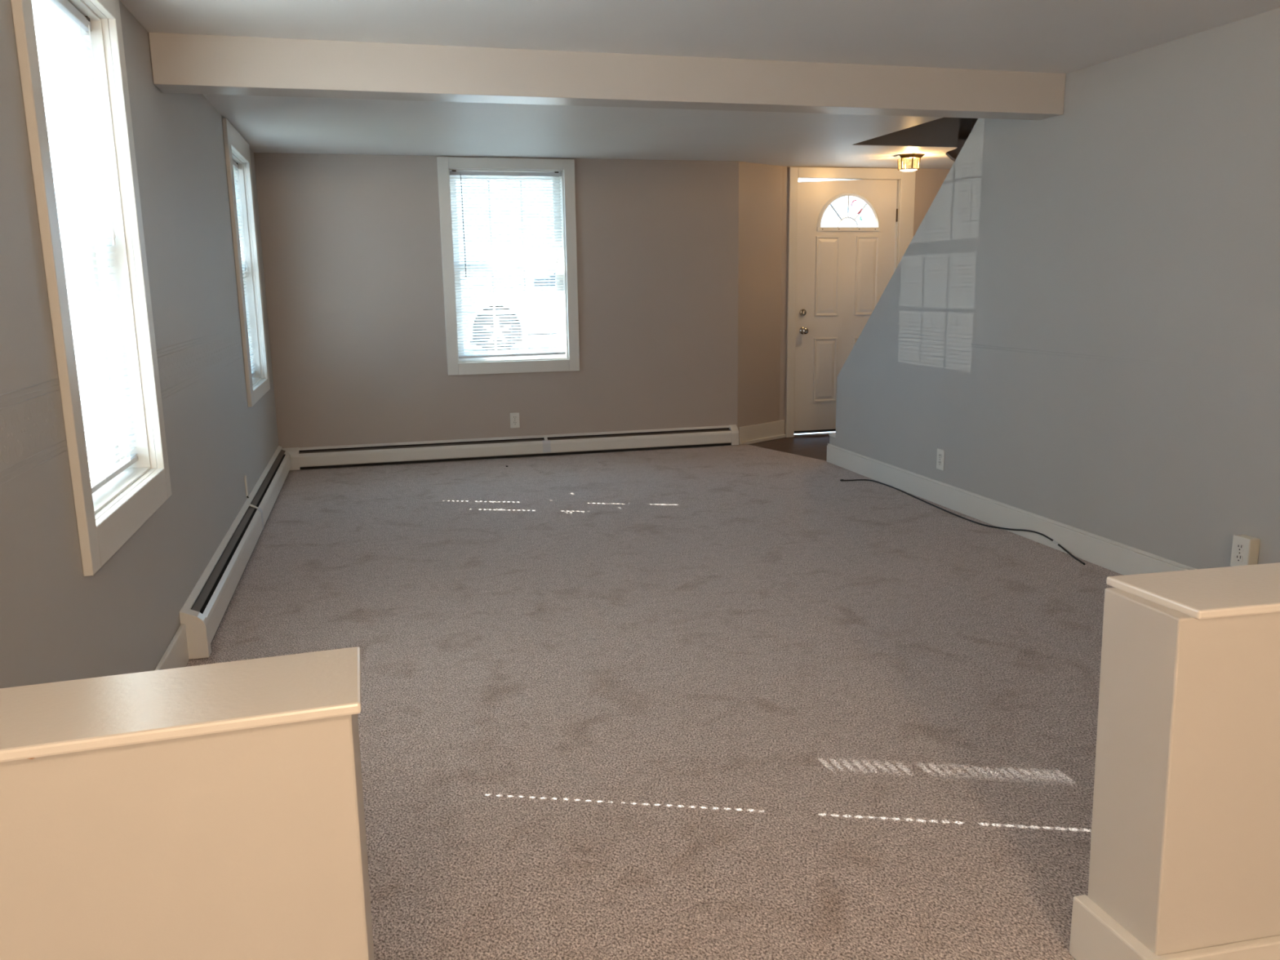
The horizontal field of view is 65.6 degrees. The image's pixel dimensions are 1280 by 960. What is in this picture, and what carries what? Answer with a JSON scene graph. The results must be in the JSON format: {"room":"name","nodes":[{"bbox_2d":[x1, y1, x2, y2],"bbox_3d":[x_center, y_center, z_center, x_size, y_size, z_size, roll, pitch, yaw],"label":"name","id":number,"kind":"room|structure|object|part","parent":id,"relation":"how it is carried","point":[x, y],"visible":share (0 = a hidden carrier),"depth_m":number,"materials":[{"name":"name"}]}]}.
{"room":"empty living room","nodes":[
{"label":"empty living room","id":0,"kind":"room"},
{"bbox_2d":[0,0,278,688],"bbox_3d":[-1.381,-0.312,2.087,0.171,2.430,10.322,-4,12,-14],"label":"wall","id":1,"kind":"structure","parent":0,"point":[58,623],"depth_m":3.13,"materials":[{"name":"grey paint"}]},
{"bbox_2d":[10,0,172,576],"bbox_3d":[-1.538,-0.618,2.683,0.182,1.557,0.986,-4,12,-14],"label":"window","id":2,"kind":"structure","parent":1,"relation":"in","point":[107,517],"depth_m":3.00,"materials":[{"name":"white paint"}]},
{"bbox_3d":[-1.616,-0.936,2.600,0.026,0.704,0.821,-4,12,-14],"label":"sash","id":3,"kind":"part","parent":2,"relation":"part of","materials":[{"name":"white plastic"}]},
{"bbox_2d":[31,0,137,493],"bbox_3d":[-1.526,-0.638,2.682,0.055,1.324,0.811,-4,12,-14],"label":"blind","id":4,"kind":"object","parent":2,"relation":"attached to","point":[60,28],"visible":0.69,"depth_m":2.78,"materials":[{"name":"plastic"}]},
{"bbox_3d":[-1.531,-0.629,2.682,0.029,1.290,0.009,-4,12,-14],"label":"ladder cord","id":5,"kind":"part","parent":4,"relation":"part of","materials":[{"name":"white plastic"}]},
{"bbox_3d":[-1.604,-1.022,2.965,0.009,0.626,0.017,-4,12,-14],"label":"pull cord","id":6,"kind":"part","parent":4,"relation":"part of","materials":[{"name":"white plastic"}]},
{"bbox_3d":[-1.608,-0.684,2.967,0.029,1.290,0.009,-4,12,-14],"label":"ladder cord","id":7,"kind":"part","parent":4,"relation":"part of","materials":[{"name":"white plastic"}]},
{"bbox_3d":[-1.522,0.004,2.807,0.024,0.016,0.811,-4,12,-14],"label":"rail","id":8,"kind":"part","parent":4,"relation":"part of","materials":[{"name":"plastic"}]},
{"bbox_3d":[-1.580,-0.306,2.732,0.026,0.704,0.821,-4,12,-14],"label":"sash","id":9,"kind":"part","parent":2,"relation":"part of","materials":[{"name":"white plastic"}]},
{"bbox_2d":[155,623,189,670],"bbox_3d":[-1.307,0.756,2.439,0.016,0.135,2.120,-4,12,-14],"label":"baseboard","id":10,"kind":"structure","parent":1,"relation":"attached to","point":[176,655],"depth_m":3.28,"materials":[{"name":"white paint"}]},
{"bbox_2d":[178,445,291,659],"bbox_3d":[-2.032,0.187,5.256,0.081,0.175,3.817,-4,12,-14],"label":"baseboard heater","id":11,"kind":"object","parent":1,"relation":"attached to","point":[202,613],"visible":0.91,"depth_m":4.21,"materials":[{"name":"metal"}]},
{"bbox_3d":[-2.065,0.183,5.264,0.022,0.164,3.782,-4,12,-14],"label":"panel","id":12,"kind":"part","parent":11,"relation":"part of","materials":[{"name":"metal"}]},
{"bbox_2d":[222,117,270,407],"bbox_3d":[-2.394,-1.249,5.863,0.182,1.535,1.032,-4,12,-14],"label":"window","id":13,"kind":"structure","parent":1,"relation":"in","point":[237,148],"depth_m":6.20,"materials":[{"name":"white paint"}]},
{"bbox_2d":[232,160,255,376],"bbox_3d":[-2.386,-1.244,5.884,0.055,1.299,0.811,-4,12,-14],"label":"blind","id":14,"kind":"object","parent":13,"relation":"attached to","point":[235,165],"visible":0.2,"depth_m":6.16,"materials":[{"name":"plastic"}]},
{"bbox_3d":[-2.464,-1.617,6.169,0.009,0.626,0.017,-4,12,-14],"label":"pull cord","id":15,"kind":"part","parent":14,"relation":"part of","materials":[{"name":"white plastic"}]},
{"bbox_2d":[244,475,248,497],"bbox_3d":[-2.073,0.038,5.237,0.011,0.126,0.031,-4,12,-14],"label":"power outlet","id":16,"kind":"object","parent":1,"relation":"attached to","point":[245,476],"visible":1,"depth_m":5.22,"materials":[{"name":"plastic"}]},
{"bbox_2d":[0,646,374,959],"bbox_3d":[-0.696,0.653,1.349,0.678,0.742,0.224,-4,12,-17],"label":"wall","id":17,"kind":"structure","parent":0,"point":[211,811],"depth_m":1.26,"materials":[{"name":"paint"}]},
{"bbox_2d":[253,152,738,448],"bbox_3d":[-1.010,-1.352,7.333,3.619,2.430,0.170,-4,12,-14],"label":"wall","id":18,"kind":"structure","parent":0,"point":[351,245],"depth_m":7.26,"materials":[{"name":"beige paint"}]},
{"bbox_2d":[436,156,579,375],"bbox_3d":[-0.958,-1.555,7.291,0.977,1.524,0.182,-4,12,-14],"label":"window","id":19,"kind":"structure","parent":18,"relation":"in","point":[570,361],"depth_m":7.25,"materials":[{"name":"white paint"}]},
{"bbox_3d":[-0.983,-1.892,7.299,0.807,0.704,0.026,-4,12,-14],"label":"sash","id":20,"kind":"part","parent":19,"relation":"part of","materials":[{"name":"white plastic"}]},
{"bbox_2d":[449,169,565,358],"bbox_3d":[-0.956,-1.569,7.275,0.797,1.328,0.055,-4,12,-14],"label":"blind","id":21,"kind":"object","parent":19,"relation":"attached to","point":[454,172],"visible":1,"depth_m":7.28,"materials":[{"name":"plastic"}]},
{"bbox_3d":[-1.241,-1.546,7.209,0.009,1.291,0.029,-4,12,-14],"label":"ladder cord","id":22,"kind":"part","parent":21,"relation":"part of","materials":[{"name":"white fabric"}]},
{"bbox_3d":[-0.957,-1.564,7.282,0.009,1.291,0.029,-4,12,-14],"label":"ladder cord","id":23,"kind":"part","parent":21,"relation":"part of","materials":[{"name":"white fabric"}]},
{"bbox_3d":[-0.948,-0.930,7.407,0.797,0.022,0.024,-4,12,-14],"label":"rail","id":24,"kind":"part","parent":21,"relation":"part of","materials":[{"name":"plastic"}]},
{"bbox_3d":[-0.673,-1.583,7.355,0.009,1.291,0.029,-4,12,-14],"label":"ladder cord","id":25,"kind":"part","parent":21,"relation":"part of","materials":[{"name":"white fabric"}]},
{"bbox_3d":[-0.615,-1.908,7.282,0.017,0.626,0.009,-4,12,-14],"label":"pull cord","id":26,"kind":"part","parent":21,"relation":"part of","materials":[{"name":"white plastic"}]},
{"bbox_3d":[-0.967,-1.254,7.397,0.807,0.704,0.026,-4,12,-14],"label":"sash","id":27,"kind":"part","parent":19,"relation":"part of","materials":[{"name":"white plastic"}]},
{"bbox_2d":[280,424,738,470],"bbox_3d":[-0.888,-0.251,7.452,3.436,0.153,0.069,-4,12,-14],"label":"baseboard heater","id":28,"kind":"object","parent":18,"relation":"attached to","point":[408,452],"visible":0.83,"depth_m":7.41,"materials":[{"name":"metal"}]},
{"bbox_3d":[-0.905,-0.257,7.472,3.414,0.142,0.022,-4,12,-14],"label":"panel","id":29,"kind":"part","parent":28,"relation":"part of","materials":[{"name":"metal"}]},
{"bbox_2d":[510,412,519,427],"bbox_3d":[-0.936,-0.446,7.434,0.070,0.114,0.009,-4,12,-14],"label":"power outlet","id":30,"kind":"object","parent":18,"relation":"attached to","point":[514,417],"visible":1,"depth_m":7.43,"materials":[{"name":"plastic"}]},
{"bbox_2d":[186,435,1123,959],"bbox_3d":[1.472,0.652,3.271,5.814,0.060,10.420,-4,12,-14],"label":"floor","id":31,"kind":"structure","parent":0,"point":[740,701],"depth_m":3.07,"materials":[{"name":"carpet"}]},
{"bbox_2d":[829,432,835,437],"bbox_3d":[2.240,-1.048,5.874,1.226,2.347,2.466,-4,12,-14],"label":"stairs","id":32,"kind":"structure","parent":31,"relation":"on","point":[832,434],"depth_m":7.02,"materials":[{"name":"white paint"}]},
{"bbox_2d":[840,479,1084,564],"bbox_3d":[1.729,0.160,5.453,0.195,0.054,2.110,-5,12,-19],"label":"cable","id":33,"kind":"object","parent":31,"relation":"on","point":[1037,532],"visible":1,"depth_m":5.23,"materials":[{"name":"plastic"}]},
{"bbox_2d":[120,0,1279,168],"bbox_3d":[1.314,-1.484,2.721,5.844,0.022,10.560,-4,12,-14],"label":"ceiling","id":34,"kind":"structure","parent":0,"point":[1037,36],"depth_m":3.83,"materials":[{"name":"paint"}]},
{"bbox_2d":[148,32,1066,119],"bbox_3d":[0.064,-1.646,4.087,3.782,0.194,0.169,-4,12,-14],"label":"beam","id":35,"kind":"structure","parent":34,"relation":"attached to","point":[182,63],"depth_m":3.94,"materials":[{"name":"paint"}]},
{"bbox_2d":[893,153,924,172],"bbox_3d":[1.977,-2.328,7.308,0.210,0.115,0.221,-4,12,-14],"label":"ceiling light","id":36,"kind":"object","parent":34,"relation":"attached to","point":[908,162],"visible":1,"depth_m":7.25,"materials":[{"name":"gold metal"}]},
{"bbox_3d":[1.912,-2.321,7.304,0.008,0.076,0.078,-2,11,-5],"label":"glass panel","id":37,"kind":"part","parent":36,"relation":"part of","materials":[{"name":"yellow glass"}]},
{"bbox_3d":[1.949,-2.311,7.251,0.078,0.076,0.008,4,12,25],"label":"glass panel","id":38,"kind":"part","parent":36,"relation":"part of","materials":[{"name":"yellow glass"}]},
{"bbox_3d":[1.977,-2.279,7.318,0.131,0.015,0.131,-4,12,-14],"label":"glass","id":39,"kind":"part","parent":36,"relation":"part of","materials":[{"name":"white glass"}]},
{"bbox_3d":[2.014,-2.313,7.256,0.078,0.076,0.008,-8,13,-34],"label":"glass panel","id":40,"kind":"part","parent":36,"relation":"part of","materials":[{"name":"yellow glass"}]},
{"bbox_2d":[737,161,782,430],"bbox_3d":[0.929,-1.488,7.963,0.609,2.460,0.149,-11,15,-43],"label":"wall","id":41,"kind":"structure","parent":0,"point":[760,185],"depth_m":7.88,"materials":[{"name":"beige paint"}]},
{"bbox_2d":[738,419,785,444],"bbox_3d":[0.999,-0.387,8.093,0.564,0.147,0.030,-11,15,-42],"label":"baseboard","id":42,"kind":"structure","parent":41,"relation":"attached to","point":[754,433],"depth_m":8.08,"materials":[{"name":"white paint"}]},
{"bbox_2d":[779,139,966,434],"bbox_3d":[2.043,-1.585,8.375,1.900,2.460,0.160,-4,12,-14],"label":"door frame","id":43,"kind":"structure","parent":41,"relation":"in","point":[928,182],"depth_m":8.19,"materials":[{"name":"beige paint"}]},
{"bbox_2d":[785,167,915,437],"bbox_3d":[1.721,-1.462,8.280,1.108,2.168,0.221,-4,12,-14],"label":"door","id":44,"kind":"structure","parent":43,"relation":"attached to","point":[837,276],"depth_m":8.18,"materials":[{"name":"white paint"}]},
{"bbox_3d":[1.347,-1.222,8.146,0.060,0.060,0.069,-4,12,-14],"label":"knob","id":45,"kind":"part","parent":44,"relation":"part of","materials":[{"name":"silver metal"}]},
{"bbox_3d":[1.545,-0.917,8.290,0.212,0.532,0.010,-4,12,-14],"label":"raised panel","id":46,"kind":"part","parent":44,"relation":"part of","materials":[{"name":"paint"}]},
{"bbox_3d":[1.534,-1.669,8.142,0.212,0.644,0.010,-4,12,-14],"label":"raised panel","id":47,"kind":"part","parent":44,"relation":"part of","materials":[{"name":"paint"}]},
{"bbox_3d":[1.700,-2.185,8.093,0.556,0.308,0.036,-4,12,-14],"label":"fanlight frame","id":48,"kind":"part","parent":44,"relation":"part of","materials":[{"name":"white plastic"}]},
{"bbox_3d":[1.889,-0.940,8.379,0.208,0.532,0.010,-4,12,-14],"label":"raised panel","id":49,"kind":"part","parent":44,"relation":"part of","materials":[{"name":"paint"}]},
{"bbox_2d":[850,199,862,226],"bbox_3d":[1.772,-2.181,8.118,0.111,0.213,0.020,-4,12,-14],"label":"suncatcher","id":50,"kind":"object","parent":44,"relation":"hanging from","point":[853,201],"visible":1,"depth_m":8.12,"materials":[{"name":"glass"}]},
{"bbox_3d":[1.879,-1.691,8.230,0.208,0.644,0.010,-4,12,-14],"label":"raised panel","id":51,"kind":"part","parent":44,"relation":"part of","materials":[{"name":"paint"}]},
{"bbox_2d":[853,117,977,146],"bbox_3d":[2.538,-2.229,5.919,2.080,4.660,5.040,-4,12,-14],"label":"wall","id":52,"kind":"structure","parent":0,"point":[943,131],"depth_m":6.83,"materials":[{"name":"paint"}]},
{"bbox_2d":[829,7,1279,568],"bbox_3d":[2.555,-0.454,2.523,0.108,2.430,9.172,-4,12,-14],"label":"wall","id":53,"kind":"structure","parent":0,"point":[1082,316],"depth_m":4.27,"materials":[{"name":"grey paint"}]},
{"bbox_2d":[936,448,944,471],"bbox_3d":[1.711,-0.117,5.665,0.009,0.118,0.074,-4,12,-14],"label":"power outlet","id":54,"kind":"object","parent":53,"relation":"attached to","point":[940,453],"visible":1,"depth_m":5.66,"materials":[{"name":"plastic"}]},
{"bbox_2d":[826,443,1196,575],"bbox_3d":[1.972,0.260,4.728,0.015,0.132,4.975,-4,12,-14],"label":"baseboard","id":55,"kind":"structure","parent":53,"relation":"attached to","point":[1121,558],"depth_m":5.02,"materials":[{"name":"white paint"}]},
{"bbox_2d":[1230,534,1260,566],"bbox_3d":[2.228,0.267,3.661,0.051,0.120,0.076,-4,12,-14],"label":"power outlet","id":56,"kind":"object","parent":53,"relation":"attached to","point":[1245,548],"visible":0.95,"depth_m":3.64,"materials":[{"name":"beige plastic"}]},
{"bbox_2d":[1235,554,1243,562],"bbox_3d":[2.206,0.288,3.660,0.003,0.025,0.033,-4,12,-14],"label":"receptacle","id":57,"kind":"object","parent":56,"relation":"attached to","point":[1238,557],"depth_m":3.66,"materials":[{"name":"plastic"}]},
{"bbox_2d":[1235,543,1244,551],"bbox_3d":[2.205,0.248,3.652,0.003,0.025,0.033,-4,12,-14],"label":"receptacle","id":58,"kind":"object","parent":56,"relation":"attached to","point":[1239,547],"depth_m":3.65,"materials":[{"name":"plastic"}]},
{"bbox_3d":[2.209,0.268,3.656,0.006,0.120,0.076,-4,12,-14],"label":"plate","id":59,"kind":"part","parent":56,"relation":"part of","materials":[{"name":"plastic"}]},
{"bbox_2d":[1069,562,1279,959],"bbox_3d":[1.750,0.505,1.921,1.880,0.742,0.209,-3,11,-12],"label":"wall","id":60,"kind":"structure","parent":0,"point":[1184,854],"depth_m":1.69,"materials":[{"name":"paint"}]},
{"bbox_3d":[0.853,0.859,1.798,0.029,0.122,0.188,-4,12,-14],"label":"baseboard","id":61,"kind":"part","parent":60,"relation":"part of","materials":[{"name":"white paint"}]},
{"bbox_3d":[1.778,0.828,1.890,1.871,0.122,0.018,-3,11,-12],"label":"baseboard","id":62,"kind":"part","parent":60,"relation":"part of","materials":[{"name":"white paint"}]},
{"label":"outside","id":63,"kind":"structure","parent":0,"visible":0},
{"bbox_2d":[73,310,557,401],"bbox_3d":[0.019,1.337,0.264,120.000,0.800,120.000,-4,12,-14],"label":"ground","id":64,"kind":"structure","parent":63,"point":[77,314],"depth_m":16.81,"materials":[{"name":"white snow"}]},
{"bbox_2d":[462,262,557,352],"bbox_3d":[-1.028,-2.831,15.815,4.393,1.448,1.910,-4,12,-14],"label":"car","id":65,"kind":"object","parent":64,"relation":"on","point":[548,262],"visible":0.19,"depth_m":14.86,"materials":[{"name":"white paint"}]},
{"bbox_2d":[532,279,545,286],"bbox_3d":[-1.502,-2.927,14.763,0.180,0.120,0.190,-4,12,-14],"label":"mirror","id":66,"kind":"object","parent":65,"relation":"attached to","point":[532,279],"depth_m":14.68,"materials":[{"name":"glass"}]},
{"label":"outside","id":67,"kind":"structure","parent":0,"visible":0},
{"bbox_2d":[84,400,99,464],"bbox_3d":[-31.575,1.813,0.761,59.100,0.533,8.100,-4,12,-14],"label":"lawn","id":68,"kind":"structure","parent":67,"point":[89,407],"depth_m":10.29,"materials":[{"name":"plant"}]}
]}

